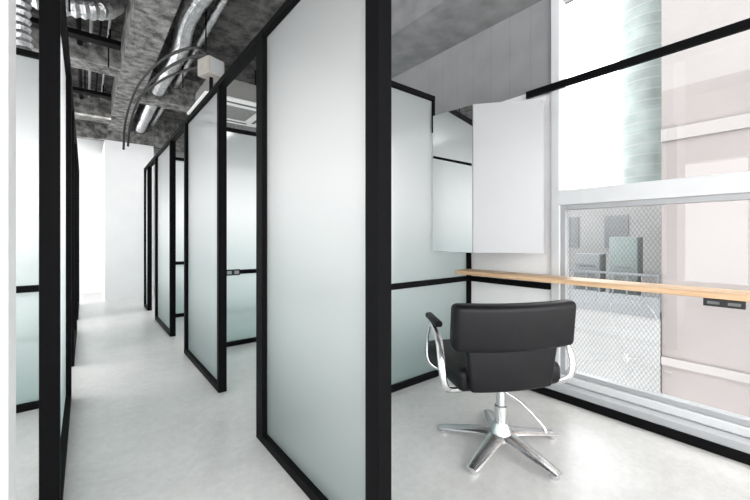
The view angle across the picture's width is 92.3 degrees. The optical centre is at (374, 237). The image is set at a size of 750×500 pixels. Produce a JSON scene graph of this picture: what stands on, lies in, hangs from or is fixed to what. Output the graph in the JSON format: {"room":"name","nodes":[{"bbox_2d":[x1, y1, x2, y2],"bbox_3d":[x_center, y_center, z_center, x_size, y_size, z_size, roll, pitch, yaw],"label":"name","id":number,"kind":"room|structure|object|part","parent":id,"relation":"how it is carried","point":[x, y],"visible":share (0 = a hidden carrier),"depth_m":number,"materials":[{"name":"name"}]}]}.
{"room":"service shop","nodes":[
{"label":"service shop","id":0,"kind":"room"},
{"bbox_2d":[0,0,15,499],"bbox_3d":[-1.104,-0.600,0.665,0.615,3.500,0.120,0,0,-39],"label":"wall","id":1,"kind":"structure","parent":0,"point":[7,7],"depth_m":0.81,"materials":[{"name":"white paint"}]},
{"bbox_2d":[102,140,153,300],"bbox_3d":[-5.043,-0.325,7.321,0.770,2.950,1.270,0,0,-39],"label":"wall","id":2,"kind":"structure","parent":0,"point":[122,170],"depth_m":6.79,"materials":[{"name":"white paint"}]},
{"bbox_2d":[75,115,183,151],"bbox_3d":[-5.045,-2.075,6.613,5.040,0.550,0.170,0,0,-39],"label":"beam","id":3,"kind":"structure","parent":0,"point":[157,135],"depth_m":6.89,"materials":[{"name":"concrete"}]},
{"bbox_2d":[77,138,183,293],"bbox_3d":[-5.851,-0.600,7.614,5.040,3.500,0.200,0,0,-39],"label":"wall","id":4,"kind":"structure","parent":0,"point":[89,151],"depth_m":7.45,"materials":[{"name":"white paint"}]},
{"bbox_2d":[30,0,285,122],"bbox_3d":[-1.993,-2.425,2.825,5.440,0.150,12.500,0,0,-39],"label":"ceiling","id":5,"kind":"structure","parent":0,"point":[239,22],"depth_m":4.16,"materials":[{"name":"concrete"}]},
{"bbox_2d":[16,0,33,50],"bbox_3d":[-2.623,-1.844,2.665,0.154,0.998,0.171,0,0,-39],"label":"flexible duct","id":6,"kind":"object","parent":5,"relation":"hanging from","point":[23,7],"visible":0.6,"depth_m":2.65,"materials":[{"name":"silver metal"}]},
{"bbox_2d":[68,0,70,11],"bbox_3d":[-2.525,-2.109,2.974,0.013,0.478,0.013,0,0,-16],"label":"rod","id":7,"kind":"object","parent":5,"relation":"hanging from","point":[69,1],"visible":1,"depth_m":2.97,"materials":[{"name":"black metal"}]},
{"bbox_2d":[29,17,120,50],"bbox_3d":[-3.570,-2.200,3.236,2.100,0.300,0.120,0,0,-39],"label":"cable tray","id":8,"kind":"object","parent":5,"relation":"hanging from","point":[72,33],"visible":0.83,"depth_m":3.71,"materials":[{"name":"black metal"}]},
{"bbox_2d":[30,0,124,20],"bbox_3d":[-3.059,-2.099,2.771,0.354,0.450,1.920,0,0,44],"label":"flexible duct","id":9,"kind":"object","parent":5,"relation":"hanging from","point":[101,10],"visible":0.7,"depth_m":3.17,"materials":[{"name":"silver metal"}]},
{"bbox_2d":[84,70,85,91],"bbox_3d":[-3.701,-2.109,4.595,0.013,0.478,0.013,0,0,29],"label":"rod","id":10,"kind":"object","parent":5,"relation":"hanging from","point":[84,70],"visible":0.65,"depth_m":4.59,"materials":[{"name":"black metal"}]},
{"bbox_2d":[72,85,110,123],"bbox_3d":[-5.362,-2.125,5.087,2.630,0.450,0.250,0,0,-39],"label":"beam","id":11,"kind":"structure","parent":5,"relation":"attached to","point":[96,109],"depth_m":5.68,"materials":[{"name":"concrete"}]},
{"bbox_2d":[73,85,110,99],"bbox_3d":[-4.699,-2.200,4.638,2.100,0.300,0.120,0,0,-39],"label":"cable tray","id":12,"kind":"object","parent":5,"relation":"hanging from","point":[78,90],"visible":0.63,"depth_m":5.14,"materials":[{"name":"black metal"}]},
{"bbox_2d":[30,14,202,112],"bbox_3d":[-3.630,-2.150,4.395,4.460,0.400,1.000,0,0,-39],"label":"ceiling beam","id":13,"kind":"structure","parent":5,"relation":"attached to","point":[92,57],"depth_m":4.25,"materials":[{"name":"concrete"}]},
{"bbox_2d":[76,17,82,98],"bbox_3d":[-3.119,-2.170,3.792,0.042,0.044,6.620,0,0,-39],"label":"ceiling pipe","id":14,"kind":"object","parent":13,"relation":"attached to","point":[78,20],"visible":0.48,"depth_m":4.60,"materials":[{"name":"black metal"}]},
{"bbox_2d":[88,19,92,97],"bbox_3d":[-3.041,-2.210,3.855,0.030,0.032,6.620,0,0,-39],"label":"ceiling pipe","id":15,"kind":"object","parent":13,"relation":"attached to","point":[90,20],"visible":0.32,"depth_m":4.75,"materials":[{"name":"grey metal"}]},
{"bbox_2d":[95,21,101,90],"bbox_3d":[-2.979,-2.250,3.905,0.019,0.020,6.620,0,0,-39],"label":"ceiling pipe","id":16,"kind":"object","parent":13,"relation":"attached to","point":[100,27],"visible":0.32,"depth_m":3.98,"materials":[{"name":"black metal"}]},
{"bbox_2d":[101,19,111,98],"bbox_3d":[-2.924,-2.230,3.949,0.023,0.024,6.620,0,0,-39],"label":"ceiling pipe","id":17,"kind":"object","parent":13,"relation":"attached to","point":[109,21],"visible":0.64,"depth_m":3.95,"materials":[{"name":"grey metal"}]},
{"bbox_2d":[135,0,212,132],"bbox_3d":[-2.635,-2.118,4.547,0.238,0.237,5.997,0,0,-39],"label":"flexible duct","id":18,"kind":"object","parent":13,"relation":"hanging from","point":[190,12],"visible":0.81,"depth_m":3.81,"materials":[{"name":"silver metal"}]},
{"bbox_2d":[150,0,227,125],"bbox_3d":[-2.591,-2.219,4.833,0.109,0.102,5.580,0,0,-39],"label":"flexible duct","id":19,"kind":"object","parent":13,"relation":"attached to","point":[214,14],"visible":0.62,"depth_m":3.99,"materials":[{"name":"silver metal"}]},
{"bbox_2d":[108,0,180,133],"bbox_3d":[-1.396,-2.160,2.490,0.290,0.380,10.830,0,0,-39],"label":"ceiling beam","id":20,"kind":"structure","parent":5,"relation":"attached to","point":[147,23],"depth_m":3.74,"materials":[{"name":"concrete"}]},
{"bbox_2d":[133,66,197,102],"bbox_3d":[-2.401,-1.718,4.085,3.041,0.500,0.077,0,0,45],"label":"power cable","id":21,"kind":"object","parent":20,"relation":"hanging from","point":[195,67],"visible":0.56,"depth_m":3.92,"materials":[{"name":"black rubber"}]},
{"bbox_2d":[205,9,206,51],"bbox_3d":[-1.707,-2.109,3.633,0.013,0.478,0.013,0,0,-16],"label":"rod","id":22,"kind":"object","parent":5,"relation":"hanging from","point":[205,9],"visible":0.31,"depth_m":3.63,"materials":[{"name":"black metal"}]},
{"bbox_2d":[187,70,255,127],"bbox_3d":[-1.909,-2.017,4.857,0.950,0.666,0.950,0,0,-39],"label":"air conditioner","id":23,"kind":"object","parent":5,"relation":"hanging from","point":[241,96],"visible":0.57,"depth_m":4.61,"materials":[{"name":"grey plastic"}]},
{"bbox_3d":[-1.909,-1.705,4.857,0.950,0.030,0.950,0,0,-39],"label":"panel","id":24,"kind":"part","parent":23,"relation":"part of","materials":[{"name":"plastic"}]},
{"bbox_2d":[227,105,255,121],"bbox_3d":[-1.915,-1.687,4.865,0.480,0.006,0.500,0,0,-39],"label":"grille","id":25,"kind":"object","parent":23,"relation":"attached to","point":[237,113],"depth_m":4.88,"materials":[{"name":"grey metal"}]},
{"bbox_2d":[16,289,749,499],"bbox_3d":[-1.993,1.200,2.825,5.440,0.100,12.500,0,0,-39],"label":"floor","id":26,"kind":"structure","parent":0,"point":[146,423],"depth_m":2.00,"materials":[{"name":"concrete"}]},
{"bbox_2d":[16,47,38,412],"bbox_3d":[-3.040,-0.050,1.834,2.164,2.400,0.050,0,0,-39],"label":"partition panel","id":27,"kind":"object","parent":26,"relation":"on","point":[27,61],"visible":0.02,"depth_m":2.41,"materials":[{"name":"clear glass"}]},
{"bbox_3d":[-3.040,-0.446,1.834,2.064,1.528,0.001,0,0,-39],"label":"frosted glass","id":28,"kind":"part","parent":27,"relation":"part of","materials":[{"name":"white glass"}]},
{"bbox_3d":[-3.040,0.732,1.834,2.064,0.740,0.001,0,0,-39],"label":"frosted glass","id":29,"kind":"part","parent":27,"relation":"part of","materials":[{"name":"white glass"}]},
{"bbox_2d":[39,0,71,499],"bbox_3d":[-1.716,-0.010,1.963,0.060,2.320,1.530,0,0,-39],"label":"partition panel","id":30,"kind":"object","parent":26,"relation":"on","point":[55,76],"visible":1,"depth_m":1.38,"materials":[{"name":"black metal"}]},
{"bbox_3d":[-1.714,-0.014,1.961,0.001,2.232,1.435,0,0,-39],"label":"frosted glass","id":31,"kind":"part","parent":30,"relation":"part of","materials":[{"name":"white glass"}]},
{"bbox_2d":[72,111,76,366],"bbox_3d":[-3.187,-0.010,3.789,0.060,2.320,1.500,0,0,-39],"label":"partition panel","id":32,"kind":"object","parent":26,"relation":"on","point":[74,136],"visible":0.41,"depth_m":4.08,"materials":[{"name":"black metal"}]},
{"bbox_2d":[72,86,77,156],"bbox_3d":[-3.193,-1.150,3.797,0.060,0.040,3.180,0,0,-39],"label":"trim","id":33,"kind":"structure","parent":32,"relation":"attached to","point":[72,86],"depth_m":3.05,"materials":[{"name":"black metal"}]},
{"bbox_2d":[77,157,78,319],"bbox_3d":[-4.646,-0.010,5.600,0.060,2.320,1.450,0,0,-39],"label":"partition panel","id":34,"kind":"object","parent":26,"relation":"on","point":[77,157],"visible":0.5,"depth_m":5.05,"materials":[{"name":"black metal"}]},
{"bbox_2d":[144,164,151,310],"bbox_3d":[-3.716,-0.010,5.886,0.060,2.320,0.470,0,0,-39],"label":"partition panel","id":35,"kind":"object","parent":26,"relation":"on","point":[147,170],"visible":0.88,"depth_m":5.71,"materials":[{"name":"black metal"}]},
{"bbox_3d":[-3.714,-0.014,5.884,0.001,2.232,0.375,0,0,-39],"label":"frosted glass","id":36,"kind":"part","parent":35,"relation":"part of","materials":[{"name":"white glass"}]},
{"bbox_2d":[155,138,175,336],"bbox_3d":[-2.725,-0.010,4.656,0.060,2.320,1.170,0,0,-39],"label":"partition panel","id":37,"kind":"object","parent":26,"relation":"on","point":[165,158],"visible":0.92,"depth_m":4.53,"materials":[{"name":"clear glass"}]},
{"bbox_3d":[-2.721,-0.014,4.652,0.001,2.232,1.070,0,0,-39],"label":"frosted glass","id":38,"kind":"part","parent":37,"relation":"part of","materials":[{"name":"white glass"}]},
{"bbox_2d":[176,157,183,316],"bbox_3d":[-2.303,-0.010,5.702,1.910,2.320,0.050,0,0,-39],"label":"partition panel","id":39,"kind":"object","parent":26,"relation":"on","point":[179,161],"visible":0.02,"depth_m":5.26,"materials":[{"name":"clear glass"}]},
{"bbox_3d":[-2.301,-0.394,5.704,1.815,1.473,0.001,0,0,-39],"label":"frosted glass","id":40,"kind":"part","parent":39,"relation":"part of","materials":[{"name":"white glass"}]},
{"bbox_3d":[-2.301,0.745,5.704,1.815,0.715,0.001,0,0,-39],"label":"frosted glass","id":41,"kind":"part","parent":39,"relation":"part of","materials":[{"name":"white glass"}]},
{"bbox_2d":[184,81,226,392],"bbox_3d":[-1.511,-0.010,3.149,0.060,2.320,1.200,0,0,-39],"label":"partition panel","id":42,"kind":"object","parent":26,"relation":"on","point":[205,127],"visible":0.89,"depth_m":3.03,"materials":[{"name":"white glass"}]},
{"bbox_2d":[148,36,255,166],"bbox_3d":[-2.116,-1.150,3.901,0.060,0.040,4.630,0,0,-39],"label":"trim","id":43,"kind":"structure","parent":42,"relation":"attached to","point":[248,54],"depth_m":2.44,"materials":[{"name":"black metal"}]},
{"bbox_3d":[-1.508,-0.014,3.145,0.001,2.232,1.100,0,0,-39],"label":"frosted glass","id":44,"kind":"part","parent":42,"relation":"part of","materials":[{"name":"white glass"}]},
{"bbox_2d":[198,55,223,90],"bbox_3d":[-1.330,-1.308,2.929,0.161,0.275,0.150,0,0,31],"label":"junction box","id":45,"kind":"object","parent":42,"relation":"on","point":[210,68],"visible":0.83,"depth_m":2.88,"materials":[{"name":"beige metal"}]},
{"bbox_2d":[122,46,208,149],"bbox_3d":[-2.332,-1.444,3.769,2.645,0.599,0.090,0,0,43],"label":"power cable","id":46,"kind":"object","parent":45,"relation":"attached to","point":[161,60],"visible":1,"depth_m":3.71,"materials":[{"name":"black rubber"}]},
{"bbox_2d":[127,53,213,146],"bbox_3d":[-2.278,-1.422,3.773,2.506,0.499,0.090,0,0,42],"label":"power cable","id":47,"kind":"object","parent":45,"relation":"attached to","point":[161,72],"visible":0.91,"depth_m":3.75,"materials":[{"name":"black rubber"}]},
{"bbox_3d":[-1.334,-1.240,2.932,0.028,0.140,0.030,0,0,31],"label":"stem","id":48,"kind":"part","parent":45,"relation":"part of","materials":[{"name":"black metal"}]},
{"bbox_2d":[227,127,255,346],"bbox_3d":[-1.092,-0.010,4.199,1.910,2.320,0.050,0,0,-39],"label":"partition panel","id":49,"kind":"object","parent":26,"relation":"on","point":[241,144],"visible":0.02,"depth_m":3.91,"materials":[{"name":"white glass"}]},
{"bbox_2d":[227,269,239,275],"bbox_3d":[-1.508,0.365,3.817,0.150,0.062,0.022,0,0,-39],"label":"power outlet","id":50,"kind":"object","parent":49,"relation":"attached to","point":[233,271],"visible":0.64,"depth_m":3.81,"materials":[{"name":"grey plastic"}]},
{"bbox_3d":[-1.090,-0.394,4.201,1.815,1.473,0.001,0,0,-39],"label":"frosted glass","id":51,"kind":"part","parent":49,"relation":"part of","materials":[{"name":"white glass"}]},
{"bbox_3d":[-1.090,0.745,4.201,1.815,0.715,0.001,0,0,-39],"label":"frosted glass","id":52,"kind":"part","parent":49,"relation":"part of","materials":[{"name":"white glass"}]},
{"bbox_2d":[256,0,390,499],"bbox_3d":[-0.314,-0.010,1.664,0.060,2.320,1.114,0,0,-39],"label":"partition panel","id":53,"kind":"object","parent":26,"relation":"on","point":[323,67],"visible":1,"depth_m":1.54,"materials":[{"name":"white glass"}]},
{"bbox_2d":[391,80,470,392],"bbox_3d":[0.119,-0.010,2.696,1.910,2.320,0.050,0,0,-39],"label":"partition panel","id":54,"kind":"object","parent":26,"relation":"on","point":[423,280],"visible":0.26,"depth_m":2.85,"materials":[{"name":"white glass"}]},
{"bbox_3d":[-0.059,-1.000,2.553,1.353,0.260,0.001,0,0,-39],"label":"frosted glass","id":55,"kind":"part","parent":54,"relation":"part of","materials":[{"name":"white glass"}]},
{"bbox_3d":[0.121,-0.264,2.698,1.815,1.213,0.001,0,0,-39],"label":"frosted glass","id":56,"kind":"part","parent":54,"relation":"part of","materials":[{"name":"white glass"}]},
{"bbox_3d":[0.121,0.745,2.698,1.815,0.715,0.001,0,0,-39],"label":"frosted glass","id":57,"kind":"part","parent":54,"relation":"part of","materials":[{"name":"white glass"}]},
{"bbox_2d":[433,99,543,253],"bbox_3d":[0.883,-0.444,2.796,0.467,1.112,0.749,0,0,-39],"label":"mirror","id":58,"kind":"object","parent":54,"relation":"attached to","point":[488,158],"visible":1,"depth_m":2.66,"materials":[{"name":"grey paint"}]},
{"bbox_3d":[0.603,-0.444,2.820,0.357,1.106,0.005,0,0,45],"label":"mirror panel","id":59,"kind":"part","parent":58,"relation":"part of","materials":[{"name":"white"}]},
{"bbox_3d":[0.971,-0.444,2.635,0.488,1.106,0.010,0,0,13],"label":"door","id":60,"kind":"part","parent":58,"relation":"part of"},
{"bbox_2d":[425,299,575,480],"bbox_3d":[0.658,0.727,1.990,0.792,0.847,0.694,0,0,-11],"label":"salon chair","id":61,"kind":"object","parent":26,"relation":"on","point":[500,348],"visible":1,"depth_m":1.71,"materials":[{"name":"leather"}]},
{"bbox_3d":[0.325,0.450,1.991,0.042,0.048,0.180,0,0,-11],"label":"armrest","id":62,"kind":"part","parent":61,"relation":"part of","materials":[{"name":"black plastic"}]},
{"bbox_3d":[0.450,0.623,1.913,0.334,0.339,0.288,0,0,-11],"label":"arm frame","id":63,"kind":"part","parent":61,"relation":"part of","materials":[{"name":"metal"}]},
{"bbox_3d":[0.719,1.108,2.193,0.101,0.085,0.307,0,0,6],"label":"leg","id":64,"kind":"part","parent":61,"relation":"part of","materials":[{"name":"metal"}]},
{"bbox_3d":[0.634,0.695,2.050,0.570,0.120,0.540,0,0,-11],"label":"seat","id":65,"kind":"part","parent":61,"relation":"part of","materials":[{"name":"black leather"}]},
{"bbox_3d":[0.673,0.418,1.713,0.635,0.230,0.131,0,0,-11],"label":"backrest","id":66,"kind":"part","parent":61,"relation":"part of","materials":[{"name":"black leather"}]},
{"bbox_3d":[0.805,0.924,1.922,0.215,0.160,0.022,0,0,40],"label":"pump lever","id":67,"kind":"part","parent":61,"relation":"part of","materials":[{"name":"metal"}]},
{"bbox_3d":[0.917,0.623,2.002,0.239,0.339,0.288,0,0,-11],"label":"arm frame","id":68,"kind":"part","parent":61,"relation":"part of","materials":[{"name":"metal"}]},
{"bbox_2d":[391,0,749,438],"bbox_3d":[-0.015,-0.600,4.546,0.200,3.500,12.300,0,0,-39],"label":"wall","id":69,"kind":"structure","parent":0,"point":[511,58],"depth_m":3.02,"materials":[{"name":"white paint"}]},
{"bbox_2d":[227,0,541,131],"bbox_3d":[-0.256,-2.090,4.224,0.580,0.520,12.100,0,0,-39],"label":"ceiling beam","id":70,"kind":"structure","parent":69,"relation":"attached to","point":[421,30],"depth_m":3.12,"materials":[{"name":"concrete"}]},
{"bbox_2d":[469,276,550,289],"bbox_3d":[1.091,0.365,2.981,0.039,0.044,0.715,0,0,-39],"label":"trim","id":71,"kind":"structure","parent":69,"relation":"attached to","point":[529,284],"depth_m":2.92,"materials":[{"name":"black metal"}]},
{"bbox_2d":[526,0,749,437],"bbox_3d":[2.502,-0.390,1.277,0.140,2.880,4.050,0,0,-39],"label":"window","id":72,"kind":"structure","parent":69,"relation":"in","point":[729,186],"depth_m":2.37,"materials":[{"name":"white metal"}]},
{"bbox_2d":[455,269,749,301],"bbox_3d":[2.154,0.293,1.475,0.205,0.033,4.395,0,0,-39],"label":"shelf","id":73,"kind":"object","parent":72,"relation":"attached to","point":[714,293],"visible":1,"depth_m":2.18,"materials":[{"name":"brown wood"}]},
{"bbox_2d":[703,298,745,309],"bbox_3d":[1.759,0.331,1.815,0.022,0.039,0.155,0,0,-39],"label":"power outlet","id":74,"kind":"object","parent":73,"relation":"attached to","point":[732,304],"visible":1,"depth_m":1.81,"materials":[{"name":"black plastic"}]},
{"bbox_2d":[707,301,718,304],"bbox_3d":[1.727,0.331,1.839,0.002,0.015,0.046,0,0,-39],"label":"socket","id":75,"kind":"object","parent":74,"relation":"attached to","point":[708,302],"depth_m":1.84,"materials":[{"name":"grey plastic"}]},
{"bbox_2d":[728,303,740,306],"bbox_3d":[1.776,0.331,1.779,0.002,0.015,0.046,0,0,-39],"label":"socket","id":76,"kind":"object","parent":74,"relation":"attached to","point":[729,304],"depth_m":1.78,"materials":[{"name":"grey plastic"}]},
{"bbox_3d":[1.588,0.380,2.428,0.001,1.170,0.560,0,0,-39],"label":"pane","id":77,"kind":"part","parent":72,"relation":"part of","materials":[{"name":"clear glass"}]},
{"bbox_3d":[2.567,0.380,1.214,0.060,1.240,3.750,0,0,-39],"label":"sash","id":78,"kind":"part","parent":72,"relation":"part of","materials":[{"name":"grey metal"}]},
{"bbox_2d":[530,387,749,465],"bbox_3d":[2.276,1.123,1.442,0.124,0.055,4.590,0,0,-39],"label":"baseboard","id":79,"kind":"structure","parent":69,"relation":"attached to","point":[706,445],"depth_m":2.13,"materials":[{"name":"black metal"}]},
{"bbox_2d":[545,383,749,453],"bbox_3d":[2.266,1.073,1.434,0.089,0.045,4.590,0,0,-39],"label":"trim","id":80,"kind":"structure","parent":69,"relation":"attached to","point":[740,443],"depth_m":2.12,"materials":[{"name":"white paint"}]},
{"label":"outside","id":81,"kind":"structure","parent":0,"visible":0},
{"bbox_3d":[13.801,7.200,17.538,36.500,0.100,70.000,0,0,-39],"label":"street","id":82,"kind":"object","parent":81,"visible":0},
{"bbox_2d":[569,205,661,392],"bbox_3d":[4.526,3.025,8.904,3.380,8.250,4.810,0,0,-39],"label":"building","id":83,"kind":"structure","parent":82,"relation":"on","point":[655,229],"depth_m":6.76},
{"bbox_2d":[575,253,605,291],"bbox_3d":[4.595,0.790,7.682,0.355,0.920,0.480,0,0,-39],"label":"condenser unit","id":84,"kind":"object","parent":83,"relation":"on","point":[582,254],"visible":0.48,"depth_m":7.55,"materials":[{"name":"grey metal"}]},
{"bbox_2d":[579,264,594,288],"bbox_3d":[4.458,0.805,7.572,0.004,0.490,0.300,0,0,-39],"label":"vent","id":85,"kind":"object","parent":84,"relation":"attached to","point":[582,265],"depth_m":7.57,"materials":[{"name":"grey metal"}]},
{"bbox_3d":[3.409,0.805,7.620,0.030,0.390,4.210,0,0,-39],"label":"railing","id":86,"kind":"part","parent":83,"relation":"part of","materials":[{"name":"grey metal"}]},
{"bbox_2d":[609,237,642,295],"bbox_3d":[5.003,0.615,7.176,0.355,1.270,0.480,0,0,-39],"label":"condenser unit","id":87,"kind":"object","parent":83,"relation":"on","point":[613,238],"visible":0.52,"depth_m":7.04,"materials":[{"name":"grey metal"}]},
{"bbox_2d":[614,266,631,291],"bbox_3d":[4.866,0.805,7.066,0.004,0.490,0.300,0,0,-39],"label":"vent","id":88,"kind":"object","parent":87,"relation":"attached to","point":[621,267],"depth_m":7.07,"materials":[{"name":"grey metal"}]},
{"bbox_2d":[620,0,661,183],"bbox_3d":[7.836,-0.850,10.357,1.328,16.000,1.328,0,0,-39],"label":"column","id":89,"kind":"object","parent":82,"relation":"on","point":[640,20],"visible":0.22,"depth_m":9.94,"materials":[{"name":"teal glass"}]},
{"bbox_2d":[661,0,749,416],"bbox_3d":[9.560,-0.850,3.643,4.540,16.000,9.680,0,0,-39],"label":"office building","id":90,"kind":"structure","parent":82,"relation":"on","point":[705,358],"depth_m":5.58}
]}

